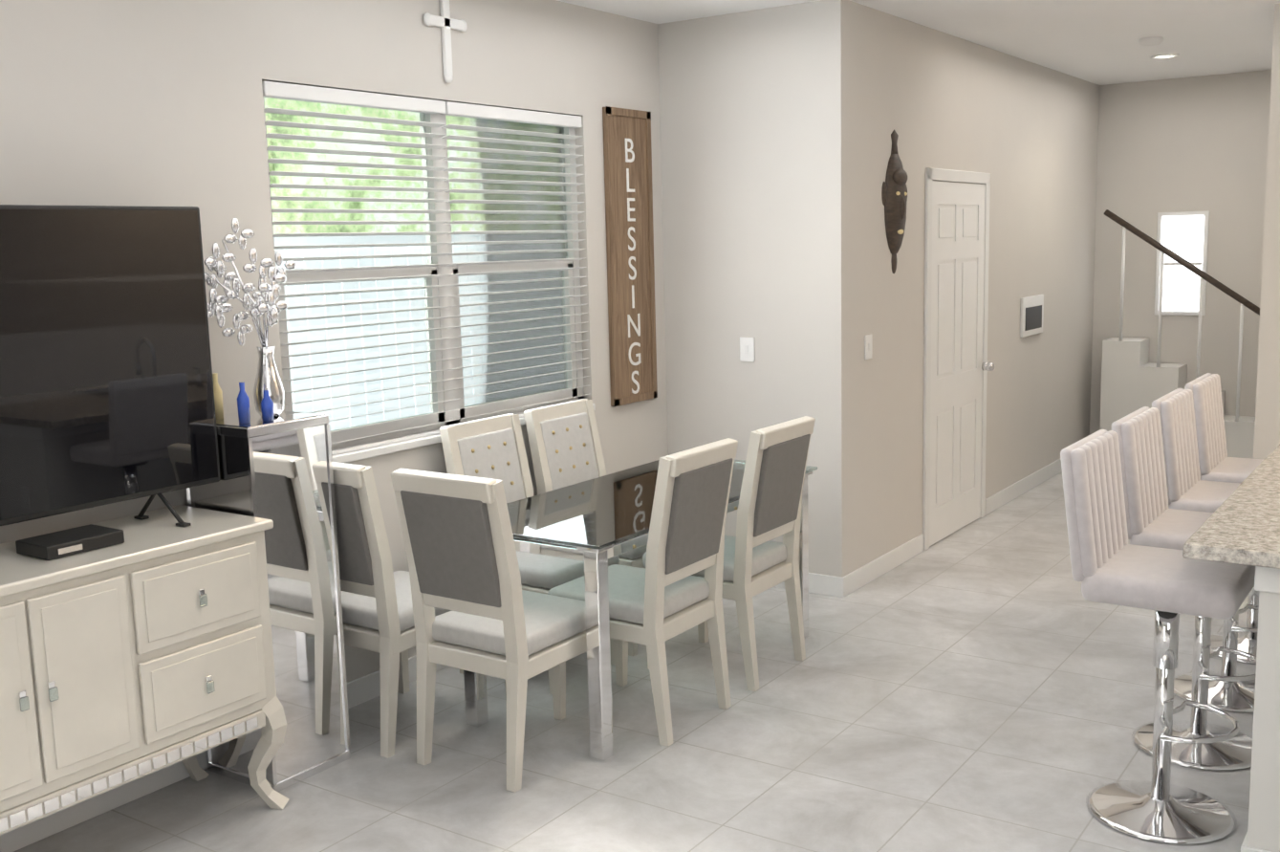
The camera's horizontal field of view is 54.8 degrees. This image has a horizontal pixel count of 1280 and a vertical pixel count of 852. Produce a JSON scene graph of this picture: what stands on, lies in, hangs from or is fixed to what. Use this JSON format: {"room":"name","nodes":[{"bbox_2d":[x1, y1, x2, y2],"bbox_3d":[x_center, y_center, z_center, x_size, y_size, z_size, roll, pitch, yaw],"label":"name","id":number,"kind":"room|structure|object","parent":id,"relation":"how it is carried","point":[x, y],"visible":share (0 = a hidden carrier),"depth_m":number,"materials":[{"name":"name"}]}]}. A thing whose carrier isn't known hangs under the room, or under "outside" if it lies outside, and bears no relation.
{"room":"dining room","nodes":[
{"label":"dining room","id":0,"kind":"room"},
{"bbox_2d":[0,0,668,682],"bbox_3d":[-2.478,-0.013,2.772,0.150,2.820,9.000,4,10,34],"label":"wall","id":1,"kind":"structure","parent":0,"point":[130,101],"depth_m":4.24,"materials":[{"name":"paint"}]},
{"bbox_2d":[262,97,595,462],"bbox_3d":[-0.817,-0.639,5.121,0.170,1.380,1.830,4,10,34],"label":"window","id":2,"kind":"structure","parent":1,"relation":"attached to","point":[380,428],"depth_m":5.25,"materials":[{"name":"plastic"}]},
{"bbox_2d":[261,81,589,455],"bbox_3d":[-0.782,-0.650,5.095,0.047,1.342,1.810,4,10,34],"label":"window blind","id":3,"kind":"object","parent":2,"relation":"attached to","point":[295,92],"visible":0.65,"depth_m":4.90,"materials":[{"name":"white plastic"}]},
{"bbox_2d":[423,0,467,83],"bbox_3d":[-0.776,-1.564,4.944,0.020,0.372,0.249,4,10,34],"label":"cross","id":4,"kind":"object","parent":1,"relation":"attached to","point":[444,22],"visible":1,"depth_m":4.94,"materials":[{"name":"white paint"}]},
{"bbox_2d":[602,106,657,406],"bbox_3d":[-0.045,-0.828,6.089,0.029,1.430,0.370,4,10,34],"label":"sign","id":5,"kind":"object","parent":1,"relation":"attached to","point":[627,156],"visible":1,"depth_m":6.07,"materials":[{"name":"brown wood"}]},
{"bbox_2d":[13,471,1256,851],"bbox_3d":[0.532,1.216,3.898,10.100,0.100,13.900,4,10,34],"label":"floor","id":6,"kind":"structure","parent":0,"point":[985,683],"depth_m":4.26,"materials":[{"name":"tile"}]},
{"bbox_2d":[0,504,289,834],"bbox_3d":[-1.745,0.848,3.347,0.481,0.950,1.570,4,10,34],"label":"tv console","id":7,"kind":"object","parent":6,"relation":"on","point":[144,648],"visible":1,"depth_m":3.44,"materials":[{"name":"beige paint"}]},
{"bbox_2d":[0,204,220,560],"bbox_3d":[-1.778,-0.101,3.254,0.272,0.954,1.540,4,10,34],"label":"screen","id":8,"kind":"object","parent":7,"relation":"on","point":[106,390],"visible":1,"depth_m":3.56,"materials":[{"name":"black plastic"}]},
{"bbox_2d":[0,654,447,851],"bbox_3d":[-2.333,1.326,2.987,0.013,0.100,8.850,4,10,34],"label":"baseboard","id":9,"kind":"structure","parent":6,"relation":"on","point":[363,689],"depth_m":3.95,"materials":[{"name":"white wood"}]},
{"bbox_2d":[183,216,350,791],"bbox_3d":[-1.262,0.245,4.103,0.350,1.854,0.330,4,10,34],"label":"pedestal","id":10,"kind":"object","parent":6,"relation":"on","point":[275,462],"visible":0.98,"depth_m":4.03,"materials":[{"name":"silver metal"}]},
{"bbox_2d":[332,461,451,758],"bbox_3d":[-0.931,0.595,4.502,0.451,1.032,0.582,4,10,34],"label":"dining chair","id":11,"kind":"object","parent":6,"relation":"on","point":[377,607],"visible":0.54,"depth_m":4.24,"materials":[{"name":"beige paint"}]},
{"bbox_2d":[390,468,586,792],"bbox_3d":[-0.463,0.627,4.206,0.451,1.032,0.582,4,10,34],"label":"dining chair","id":12,"kind":"object","parent":6,"relation":"on","point":[497,620],"visible":0.96,"depth_m":3.99,"materials":[{"name":"beige paint"}]},
{"bbox_2d":[439,412,618,694],"bbox_3d":[-0.442,0.498,5.069,0.582,1.032,0.451,4,10,34],"label":"dining chair","id":13,"kind":"object","parent":6,"relation":"on","point":[492,447],"visible":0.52,"depth_m":5.07,"materials":[{"name":"beige fabric"}]},
{"bbox_2d":[523,398,647,655],"bbox_3d":[-0.142,0.426,5.500,0.582,1.032,0.451,4,10,34],"label":"dining chair","id":14,"kind":"object","parent":6,"relation":"on","point":[565,445],"visible":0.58,"depth_m":5.52,"materials":[{"name":"beige fabric"}]},
{"bbox_2d":[463,459,817,760],"bbox_3d":[0.030,0.639,4.948,0.720,0.760,1.600,4,10,34],"label":"dining table","id":15,"kind":"object","parent":6,"relation":"on","point":[598,522],"visible":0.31,"depth_m":4.41,"materials":[{"name":"clear glass"}]},
{"bbox_2d":[547,437,737,746],"bbox_3d":[0.013,0.566,4.531,0.582,1.032,0.451,4,10,34],"label":"dining chair","id":16,"kind":"object","parent":6,"relation":"on","point":[660,599],"visible":0.98,"depth_m":4.35,"materials":[{"name":"beige paint"}]},
{"bbox_2d":[642,415,815,691],"bbox_3d":[0.363,0.481,5.035,0.582,1.032,0.451,4,10,34],"label":"dining chair","id":17,"kind":"object","parent":6,"relation":"on","point":[756,561],"visible":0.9,"depth_m":4.82,"materials":[{"name":"beige paint"}]},
{"bbox_2d":[773,572,841,597],"bbox_3d":[0.580,0.757,6.301,0.960,0.100,0.016,4,10,34],"label":"baseboard","id":18,"kind":"structure","parent":6,"relation":"on","point":[818,583],"depth_m":6.07,"materials":[{"name":"white wood"}]},
{"bbox_2d":[841,533,923,597],"bbox_3d":[1.277,0.718,6.436,0.013,0.100,1.033,4,10,34],"label":"baseboard","id":19,"kind":"structure","parent":6,"relation":"on","point":[876,568],"depth_m":6.38,"materials":[{"name":"white wood"}]},
{"bbox_2d":[984,457,1062,515],"bbox_3d":[2.846,0.341,8.695,0.013,0.100,2.440,4,10,34],"label":"baseboard","id":20,"kind":"structure","parent":6,"relation":"on","point":[1002,497],"depth_m":8.27,"materials":[{"name":"white wood"}]},
{"bbox_2d":[1060,429,1255,844],"bbox_3d":[1.531,0.607,3.655,0.475,1.125,0.430,4,10,34],"label":"bar stool","id":21,"kind":"object","parent":6,"relation":"on","point":[1110,565],"visible":1,"depth_m":3.60,"materials":[{"name":"white leather"}]},
{"bbox_2d":[1100,209,1259,458],"bbox_3d":[4.087,-0.637,8.952,1.375,1.893,0.332,4,10,34],"label":"stair rail","id":22,"kind":"object","parent":6,"relation":"on","point":[1133,379],"visible":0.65,"depth_m":9.06,"materials":[{"name":"painted metal"},{"name":"dark wood"}]},
{"bbox_2d":[1111,406,1256,770],"bbox_3d":[1.859,0.528,4.127,0.475,1.125,0.430,4,10,34],"label":"bar stool","id":23,"kind":"object","parent":6,"relation":"on","point":[1153,519],"visible":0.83,"depth_m":4.11,"materials":[{"name":"silver metal"}]},
{"bbox_2d":[1151,388,1258,712],"bbox_3d":[2.186,0.449,4.599,0.475,1.125,0.430,4,10,34],"label":"bar stool","id":24,"kind":"object","parent":6,"relation":"on","point":[1188,488],"visible":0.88,"depth_m":4.58,"materials":[{"name":"silver metal"}]},
{"bbox_2d":[1184,372,1263,664],"bbox_3d":[2.514,0.370,5.071,0.475,1.125,0.430,4,10,34],"label":"bar stool","id":25,"kind":"object","parent":6,"relation":"on","point":[1217,464],"visible":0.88,"depth_m":5.05,"materials":[{"name":"silver metal"}]},
{"bbox_2d":[1240,566,1279,851],"bbox_3d":[2.776,0.662,3.898,1.199,0.880,2.413,4,10,34],"label":"kitchen island","id":26,"kind":"object","parent":6,"relation":"on","point":[1263,834],"depth_m":3.24,"materials":[{"name":"paint"}]},
{"bbox_2d":[1182,486,1279,570],"bbox_3d":[2.223,0.314,3.206,1.355,0.040,0.830,4,10,34],"label":"island countertop","id":27,"kind":"structure","parent":26,"relation":"on","point":[1245,530],"depth_m":3.34,"materials":[{"name":"beige stone"}]},
{"bbox_2d":[1237,452,1279,490],"bbox_3d":[2.666,0.207,3.845,1.355,0.040,0.740,4,10,34],"label":"island countertop","id":28,"kind":"structure","parent":26,"relation":"on","point":[1267,475],"depth_m":4.10,"materials":[{"name":"beige stone"}]},
{"bbox_2d":[1272,444,1279,452],"bbox_3d":[3.138,0.094,4.524,1.355,0.040,0.930,4,10,34],"label":"island countertop","id":29,"kind":"structure","parent":26,"relation":"on","point":[1277,449],"depth_m":4.56,"materials":[{"name":"beige stone"}]},
{"bbox_2d":[657,0,1099,577],"bbox_3d":[1.791,-0.910,8.045,1.150,2.820,4.650,4,10,34],"label":"wall block","id":30,"kind":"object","parent":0,"point":[780,124],"visible":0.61,"depth_m":6.21,"materials":[{"name":"paint"}]},
{"bbox_2d":[739,337,754,361],"bbox_3d":[0.533,-0.381,6.142,0.080,0.120,0.011,4,10,34],"label":"switch plate","id":31,"kind":"object","parent":30,"relation":"attached to","point":[747,349],"depth_m":6.14,"materials":[{"name":"white paint"}]},
{"bbox_2d":[864,334,872,359],"bbox_3d":[1.131,-0.391,6.101,0.011,0.120,0.080,4,10,34],"label":"switch plate","id":32,"kind":"object","parent":30,"relation":"attached to","point":[868,338],"depth_m":6.09,"materials":[{"name":"white paint"}]},
{"bbox_2d":[881,129,907,273],"bbox_3d":[1.295,-1.134,6.256,0.102,0.724,0.310,4,10,34],"label":"art","id":33,"kind":"object","parent":30,"relation":"attached to","point":[894,193],"visible":0.96,"depth_m":6.20,"materials":[{"name":"brown wood"}]},
{"bbox_2d":[922,167,994,550],"bbox_3d":[1.868,-0.405,7.099,0.103,2.095,0.990,4,10,34],"label":"door","id":34,"kind":"structure","parent":30,"relation":"attached to","point":[957,366],"depth_m":7.08,"materials":[{"name":"white paint"}]},
{"bbox_2d":[1019,294,1043,337],"bbox_3d":[2.620,-0.737,8.235,0.022,0.260,0.450,4,10,34],"label":"control panel","id":35,"kind":"object","parent":30,"relation":"attached to","point":[1031,317],"depth_m":8.19,"materials":[{"name":"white plastic"}]},
{"bbox_2d":[556,0,1279,85],"bbox_3d":[1.692,-1.578,2.625,7.100,0.100,13.900,4,10,34],"label":"ceiling","id":36,"kind":"structure","parent":0,"point":[1095,41],"depth_m":6.62,"materials":[{"name":"paint"}]},
{"bbox_2d":[1138,36,1163,45],"bbox_3d":[2.928,-2.202,7.070,0.130,0.035,0.130,4,10,34],"label":"smoke detector","id":37,"kind":"object","parent":36,"relation":"attached to","point":[1152,41],"visible":1,"depth_m":7.03,"materials":[{"name":"white plastic"}]},
{"bbox_2d":[1149,53,1179,59],"bbox_3d":[3.305,-2.328,7.770,0.170,0.011,0.170,4,10,34],"label":"recessed light","id":38,"kind":"object","parent":36,"relation":"in","point":[1162,55],"visible":1,"depth_m":7.75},
{"bbox_2d":[1089,69,1271,434],"bbox_3d":[4.238,-1.127,9.074,1.700,2.820,0.150,4,10,34],"label":"wall","id":39,"kind":"structure","parent":0,"point":[1195,143],"depth_m":9.06,"materials":[{"name":"paint"}]},
{"bbox_2d":[1154,210,1209,315],"bbox_3d":[4.002,-1.199,9.120,0.350,0.760,0.021,4,10,34],"label":"window","id":40,"kind":"structure","parent":39,"relation":"attached to","point":[1183,234],"depth_m":9.11,"materials":[{"name":"white glass"}]},
{"bbox_2d":[1253,3,1279,459],"bbox_3d":[3.483,-0.734,6.561,0.210,2.820,0.820,4,10,34],"label":"wall","id":41,"kind":"structure","parent":0,"point":[1267,433],"depth_m":6.26,"materials":[{"name":"paint"}]},
{"label":"outside","id":42,"kind":"structure","parent":0,"visible":0},
{"bbox_2d":[264,97,473,234],"bbox_3d":[-7.028,-3.284,7.966,0.100,10.000,38.000,4,10,34],"label":"trees","id":43,"kind":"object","parent":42,"point":[333,180],"depth_m":13.54,"materials":[{"name":"green plant"}]},
{"bbox_2d":[274,234,475,429],"bbox_3d":[-3.361,0.030,5.973,0.120,1.840,18.000,4,10,34],"label":"fence","id":44,"kind":"object","parent":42,"point":[336,342],"depth_m":8.11,"materials":[{"name":"plastic"}]}
]}

